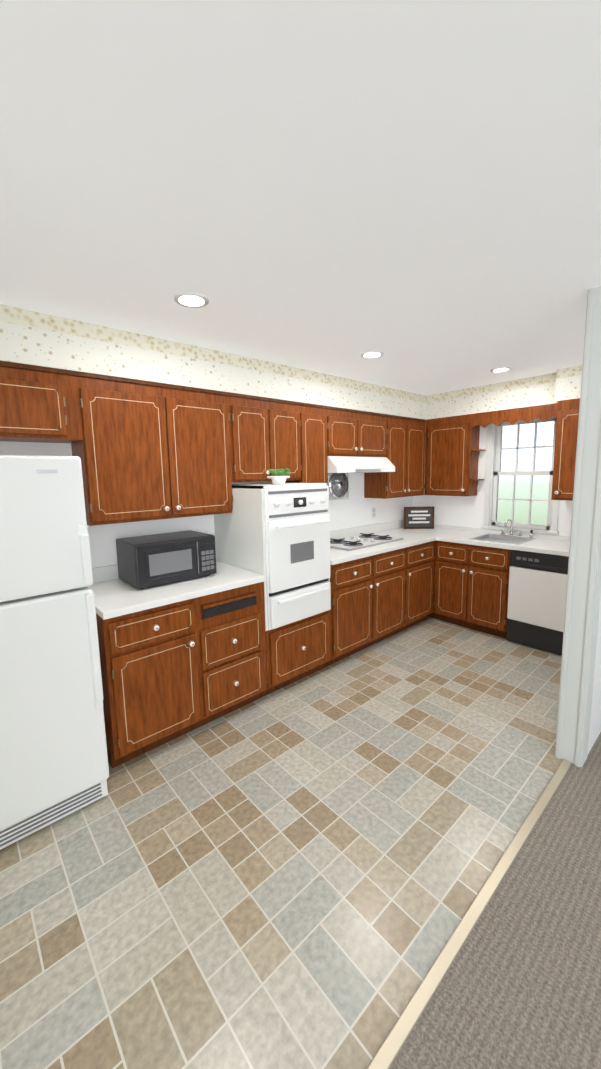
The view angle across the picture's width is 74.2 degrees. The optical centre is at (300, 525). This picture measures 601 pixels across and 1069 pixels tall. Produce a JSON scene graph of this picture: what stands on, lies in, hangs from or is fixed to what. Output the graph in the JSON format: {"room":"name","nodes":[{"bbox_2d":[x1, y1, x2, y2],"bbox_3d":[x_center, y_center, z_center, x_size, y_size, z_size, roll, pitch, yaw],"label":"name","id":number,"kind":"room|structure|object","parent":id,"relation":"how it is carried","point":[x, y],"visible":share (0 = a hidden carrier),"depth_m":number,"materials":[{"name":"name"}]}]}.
{"room":"kitchen","nodes":[
{"label":"kitchen","id":0,"kind":"room"},
{"bbox_2d":[0,441,412,567],"bbox_3d":[-0.449,-0.076,3.563,5.510,2.500,0.200,-8,10,-41],"label":"wall","id":1,"kind":"structure","parent":0,"point":[354,509],"depth_m":3.03,"materials":[{"name":"white paint"}]},
{"bbox_2d":[0,360,87,443],"bbox_3d":[-1.538,-0.665,2.175,0.533,0.380,0.304,-8,10,-41],"label":"upper cabinet","id":2,"kind":"object","parent":1,"relation":"attached to","point":[41,404],"depth_m":2.12,"materials":[{"name":"brown wood"}]},
{"bbox_2d":[71,372,175,525],"bbox_3d":[-1.149,-0.471,2.546,0.497,0.876,0.304,-8,10,-41],"label":"upper cabinet","id":3,"kind":"object","parent":1,"relation":"attached to","point":[143,450],"depth_m":2.42,"materials":[{"name":"brown wood"}]},
{"bbox_2d":[168,384,235,517],"bbox_3d":[-0.786,-0.520,2.866,0.476,0.876,0.304,-8,10,-41],"label":"upper cabinet","id":4,"kind":"object","parent":1,"relation":"attached to","point":[203,458],"depth_m":2.76,"materials":[{"name":"brown wood"}]},
{"bbox_2d":[232,393,271,481],"bbox_3d":[-0.476,-0.674,3.126,0.359,0.651,0.304,-8,10,-41],"label":"upper cabinet","id":5,"kind":"object","parent":1,"relation":"attached to","point":[251,415],"depth_m":3.03,"materials":[{"name":"brown wood"}]},
{"bbox_2d":[272,398,303,482],"bbox_3d":[-0.218,-0.709,3.354,0.333,0.651,0.304,-8,10,-41],"label":"upper cabinet","id":6,"kind":"object","parent":1,"relation":"attached to","point":[287,416],"depth_m":3.26,"materials":[{"name":"brown wood"}]},
{"bbox_2d":[304,403,331,482],"bbox_3d":[0.029,-0.631,3.585,0.323,0.876,0.304,-8,10,-41],"label":"upper cabinet","id":7,"kind":"object","parent":1,"relation":"attached to","point":[317,418],"depth_m":3.48,"materials":[{"name":"brown wood"}]},
{"bbox_2d":[328,473,347,499],"bbox_3d":[0.394,-0.426,4.103,0.310,0.310,0.056,-8,10,-41],"label":"air vent","id":8,"kind":"object","parent":1,"relation":"in","point":[338,486],"visible":0.9,"depth_m":4.08,"materials":[{"name":"silver metal"}]},
{"bbox_2d":[332,407,359,456],"bbox_3d":[0.297,-0.884,3.797,0.408,0.440,0.303,-8,10,-41],"label":"upper cabinet","id":9,"kind":"object","parent":1,"relation":"attached to","point":[345,422],"depth_m":3.71,"materials":[{"name":"brown wood"}]},
{"bbox_2d":[327,456,394,472],"bbox_3d":[0.515,-0.606,3.951,0.875,0.156,0.412,-8,10,-41],"label":"range hood","id":10,"kind":"object","parent":1,"relation":"attached to","point":[342,464],"visible":0.87,"depth_m":3.76,"materials":[{"name":"white metal"}]},
{"bbox_2d":[372,508,375,517],"bbox_3d":[0.844,-0.154,4.570,0.070,0.114,0.010,-8,10,-41],"label":"outlet","id":11,"kind":"object","parent":1,"relation":"attached to","point":[373,512],"visible":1,"depth_m":4.57,"materials":[{"name":"white plastic"}]},
{"bbox_2d":[360,411,387,457],"bbox_3d":[0.625,-0.928,4.086,0.471,0.440,0.303,-8,10,-41],"label":"upper cabinet","id":12,"kind":"object","parent":1,"relation":"attached to","point":[373,426],"depth_m":3.99,"materials":[{"name":"brown wood"}]},
{"bbox_2d":[364,414,407,498],"bbox_3d":[0.937,-0.754,4.386,0.355,0.876,0.304,-8,10,-41],"label":"upper cabinet","id":13,"kind":"object","parent":1,"relation":"attached to","point":[383,485],"depth_m":4.29,"materials":[{"name":"brown wood"}]},
{"bbox_2d":[408,417,425,496],"bbox_3d":[1.223,-0.793,4.638,0.411,0.876,0.304,-8,10,-41],"label":"upper cabinet","id":14,"kind":"object","parent":1,"relation":"attached to","point":[416,427],"depth_m":4.53,"materials":[{"name":"brown wood"}]},
{"bbox_2d":[0,616,562,1068],"bbox_3d":[0.309,1.281,2.912,5.510,0.050,2.605,-8,10,-41],"label":"floor","id":15,"kind":"structure","parent":0,"point":[294,874],"depth_m":1.67,"materials":[{"name":"tile"}]},
{"bbox_2d":[0,455,108,849],"bbox_3d":[-1.571,0.553,1.899,0.912,1.730,0.820,-8,10,-41],"label":"fridge","id":16,"kind":"object","parent":15,"relation":"on","point":[54,766],"visible":1,"depth_m":1.78,"materials":[{"name":"white metal"}]},
{"bbox_2d":[96,582,266,767],"bbox_3d":[-0.839,0.851,2.704,1.044,0.900,0.707,-8,10,-41],"label":"base cabinet","id":17,"kind":"object","parent":15,"relation":"on","point":[170,672],"visible":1,"depth_m":2.37,"materials":[{"name":"brown wood"}]},
{"bbox_2d":[89,556,265,619],"bbox_3d":[-0.856,0.335,2.643,1.048,0.139,0.688,-8,10,-41],"label":"countertop","id":18,"kind":"structure","parent":17,"relation":"on","point":[115,595],"depth_m":2.47,"materials":[{"name":"white laminate"}]},
{"bbox_2d":[116,530,216,588],"bbox_3d":[-0.905,0.214,2.704,0.540,0.284,0.375,-8,10,-41],"label":"microwave","id":19,"kind":"object","parent":18,"relation":"on","point":[144,561],"visible":1,"depth_m":2.55,"materials":[{"name":"black plastic"}]},
{"bbox_2d":[214,483,330,696],"bbox_3d":[-0.201,0.442,3.212,0.653,1.555,0.733,-8,10,-41],"label":"wall oven","id":20,"kind":"object","parent":15,"relation":"on","point":[277,536],"visible":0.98,"depth_m":2.92,"materials":[{"name":"white metal"}]},
{"bbox_2d":[267,468,289,483],"bbox_3d":[-0.162,-0.373,2.979,0.194,0.117,0.135,-8,10,-41],"label":"plant pot","id":21,"kind":"object","parent":20,"relation":"on","point":[275,479],"visible":1,"depth_m":2.94,"materials":[{"name":"white"}]},
{"bbox_2d":[325,555,376,666],"bbox_3d":[0.233,0.704,3.669,0.533,0.900,0.677,-8,10,-41],"label":"base cabinet","id":22,"kind":"object","parent":15,"relation":"on","point":[353,611],"depth_m":3.41,"materials":[{"name":"brown wood"}]},
{"bbox_2d":[330,519,436,564],"bbox_3d":[0.860,0.103,4.144,2.223,0.139,0.706,-8,10,-41],"label":"countertop","id":23,"kind":"structure","parent":22,"relation":"on","point":[412,537],"depth_m":4.19,"materials":[{"name":"white laminate"}]},
{"bbox_2d":[330,533,403,550],"bbox_3d":[0.601,0.139,3.963,0.840,0.046,0.440,-8,10,-41],"label":"cooktop","id":24,"kind":"object","parent":23,"relation":"in","point":[360,542],"visible":1,"depth_m":3.86,"materials":[{"name":"silver metal"}]},
{"bbox_2d":[404,506,434,528],"bbox_3d":[1.431,-0.100,4.799,0.360,0.269,0.028,-1,8,3],"label":"sign","id":25,"kind":"object","parent":23,"relation":"on","point":[418,517],"visible":1,"depth_m":4.79,"materials":[{"name":"brown wood"}]},
{"bbox_2d":[377,547,408,641],"bbox_3d":[0.624,0.651,4.014,0.515,0.900,0.677,-8,10,-41],"label":"base cabinet","id":26,"kind":"object","parent":15,"relation":"on","point":[378,597],"depth_m":3.79,"materials":[{"name":"brown wood"}]},
{"bbox_2d":[409,541,434,626],"bbox_3d":[1.025,0.596,4.368,0.562,0.900,0.677,-8,10,-41],"label":"base cabinet","id":27,"kind":"object","parent":15,"relation":"on","point":[421,556],"depth_m":4.11,"materials":[{"name":"brown wood"}]},
{"bbox_2d":[427,552,434,616],"bbox_3d":[1.460,0.538,4.744,0.627,0.900,0.689,-8,10,-41],"label":"base cabinet","id":28,"kind":"object","parent":15,"relation":"on","point":[429,615],"depth_m":4.32,"materials":[{"name":"brown wood"}]},
{"bbox_2d":[431,540,466,625],"bbox_3d":[1.806,0.582,4.358,0.627,0.900,0.352,-8,10,-41],"label":"base cabinet","id":29,"kind":"object","parent":15,"relation":"on","point":[450,557],"depth_m":4.16,"materials":[{"name":"brown wood"}]},
{"bbox_2d":[367,759,571,1068],"bbox_3d":[0.422,1.465,1.278,2.890,0.009,0.040,-8,10,-41],"label":"threshold strip","id":30,"kind":"object","parent":15,"relation":"on","point":[393,1043],"depth_m":1.39,"materials":[{"name":"beige wood"}]},
{"bbox_2d":[463,544,510,638],"bbox_3d":[2.051,0.614,4.086,0.627,0.900,0.383,-8,10,-41],"label":"base cabinet","id":31,"kind":"object","parent":15,"relation":"on","point":[471,586],"depth_m":3.88,"materials":[{"name":"brown wood"}]},
{"bbox_2d":[437,519,569,556],"bbox_3d":[2.194,0.076,3.830,0.642,0.225,1.530,-8,10,-41],"label":"countertop","id":32,"kind":"structure","parent":31,"relation":"on","point":[512,540],"depth_m":4.02,"materials":[{"name":"white laminate"}]},
{"bbox_2d":[507,550,568,655],"bbox_3d":[2.374,0.656,3.716,0.637,0.900,0.600,-8,10,-41],"label":"dishwasher","id":33,"kind":"object","parent":15,"relation":"on","point":[537,589],"visible":0.69,"depth_m":3.55,"materials":[{"name":"white metal"}]},
{"bbox_2d":[555,286,600,766],"bbox_3d":[1.515,0.080,2.099,0.118,2.499,0.130,-8,10,-41],"label":"post","id":34,"kind":"object","parent":15,"relation":"on","point":[582,604],"visible":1,"depth_m":2.08,"materials":[{"name":"white paint"}]},
{"bbox_2d":[0,0,600,394],"bbox_3d":[0.729,-0.946,0.042,8.210,0.100,7.040,-8,10,-41],"label":"ceiling","id":35,"kind":"structure","parent":0,"point":[410,190],"depth_m":1.18,"materials":[{"name":"white paint"}]},
{"bbox_2d":[174,292,208,307],"bbox_3d":[-0.543,-1.124,1.982,0.169,0.006,0.169,0,8,9],"label":"recessed light","id":36,"kind":"object","parent":35,"relation":"in","point":[190,300],"depth_m":1.97,"materials":[{"name":"white"}]},
{"bbox_2d":[0,304,425,419],"bbox_3d":[-0.390,-1.147,3.164,4.690,0.273,0.284,-8,10,-41],"label":"soffit","id":37,"kind":"structure","parent":35,"relation":"attached to","point":[37,338],"depth_m":2.58,"materials":[{"name":"paper"}]},
{"bbox_2d":[361,351,383,357],"bbox_3d":[0.533,-1.273,2.957,0.169,0.006,0.169,6,10,42],"label":"recessed light","id":38,"kind":"object","parent":35,"relation":"in","point":[371,354],"depth_m":2.94,"materials":[{"name":"white"}]},
{"bbox_2d":[490,367,511,372],"bbox_3d":[1.753,-1.365,3.475,0.169,0.006,0.169,6,10,42],"label":"recessed light","id":39,"kind":"object","parent":35,"relation":"in","point":[502,369],"depth_m":3.45,"materials":[{"name":"white"}]},
{"bbox_2d":[426,365,581,419],"bbox_3d":[2.027,-1.308,4.030,0.349,0.273,2.189,-8,10,-41],"label":"soffit","id":40,"kind":"structure","parent":35,"relation":"attached to","point":[561,384],"depth_m":3.92,"materials":[{"name":"paper"}]},
{"bbox_2d":[471,403,557,428],"bbox_3d":[2.101,-1.079,3.929,0.020,0.155,0.838,-8,10,-41],"label":"window valance","id":41,"kind":"object","parent":40,"relation":"attached to","point":[543,413],"visible":0.92,"depth_m":3.90,"materials":[{"name":"brown wood"}]},
{"bbox_2d":[413,425,572,535],"bbox_3d":[2.170,-0.244,4.450,0.200,2.500,2.540,-8,10,-41],"label":"wall","id":42,"kind":"structure","parent":0,"point":[464,511],"depth_m":4.55,"materials":[{"name":"white paint"}]},
{"bbox_2d":[424,414,485,495],"bbox_3d":[1.732,-0.785,4.506,0.267,0.875,0.608,-8,10,-41],"label":"upper cabinet","id":43,"kind":"object","parent":42,"relation":"attached to","point":[452,451],"visible":1,"depth_m":4.42,"materials":[{"name":"brown wood"}]},
{"bbox_2d":[481,417,558,534],"bbox_3d":[2.320,-0.557,4.145,0.155,1.225,0.750,-8,10,-41],"label":"window","id":44,"kind":"structure","parent":42,"relation":"in","point":[519,471],"depth_m":4.18,"materials":[{"name":"white"}]},
{"bbox_2d":[551,398,579,500],"bbox_3d":[2.571,-0.665,3.474,0.397,0.875,0.530,-8,10,-41],"label":"upper cabinet","id":45,"kind":"object","parent":42,"relation":"attached to","point":[565,448],"visible":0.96,"depth_m":3.49,"materials":[{"name":"brown wood"}]},
{"bbox_2d":[389,732,600,1068],"bbox_3d":[1.645,1.716,-0.587,8.210,0.054,4.435,-8,10,-41],"label":"floor","id":46,"kind":"structure","parent":0,"point":[519,986],"depth_m":1.31,"materials":[{"name":"grey carpet"}]},
{"bbox_2d":[587,597,600,754],"bbox_3d":[2.283,0.605,2.849,1.909,1.233,0.122,-8,10,-41],"label":"wall","id":47,"kind":"structure","parent":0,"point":[595,726],"depth_m":2.28,"materials":[{"name":"white paint"}]}
]}

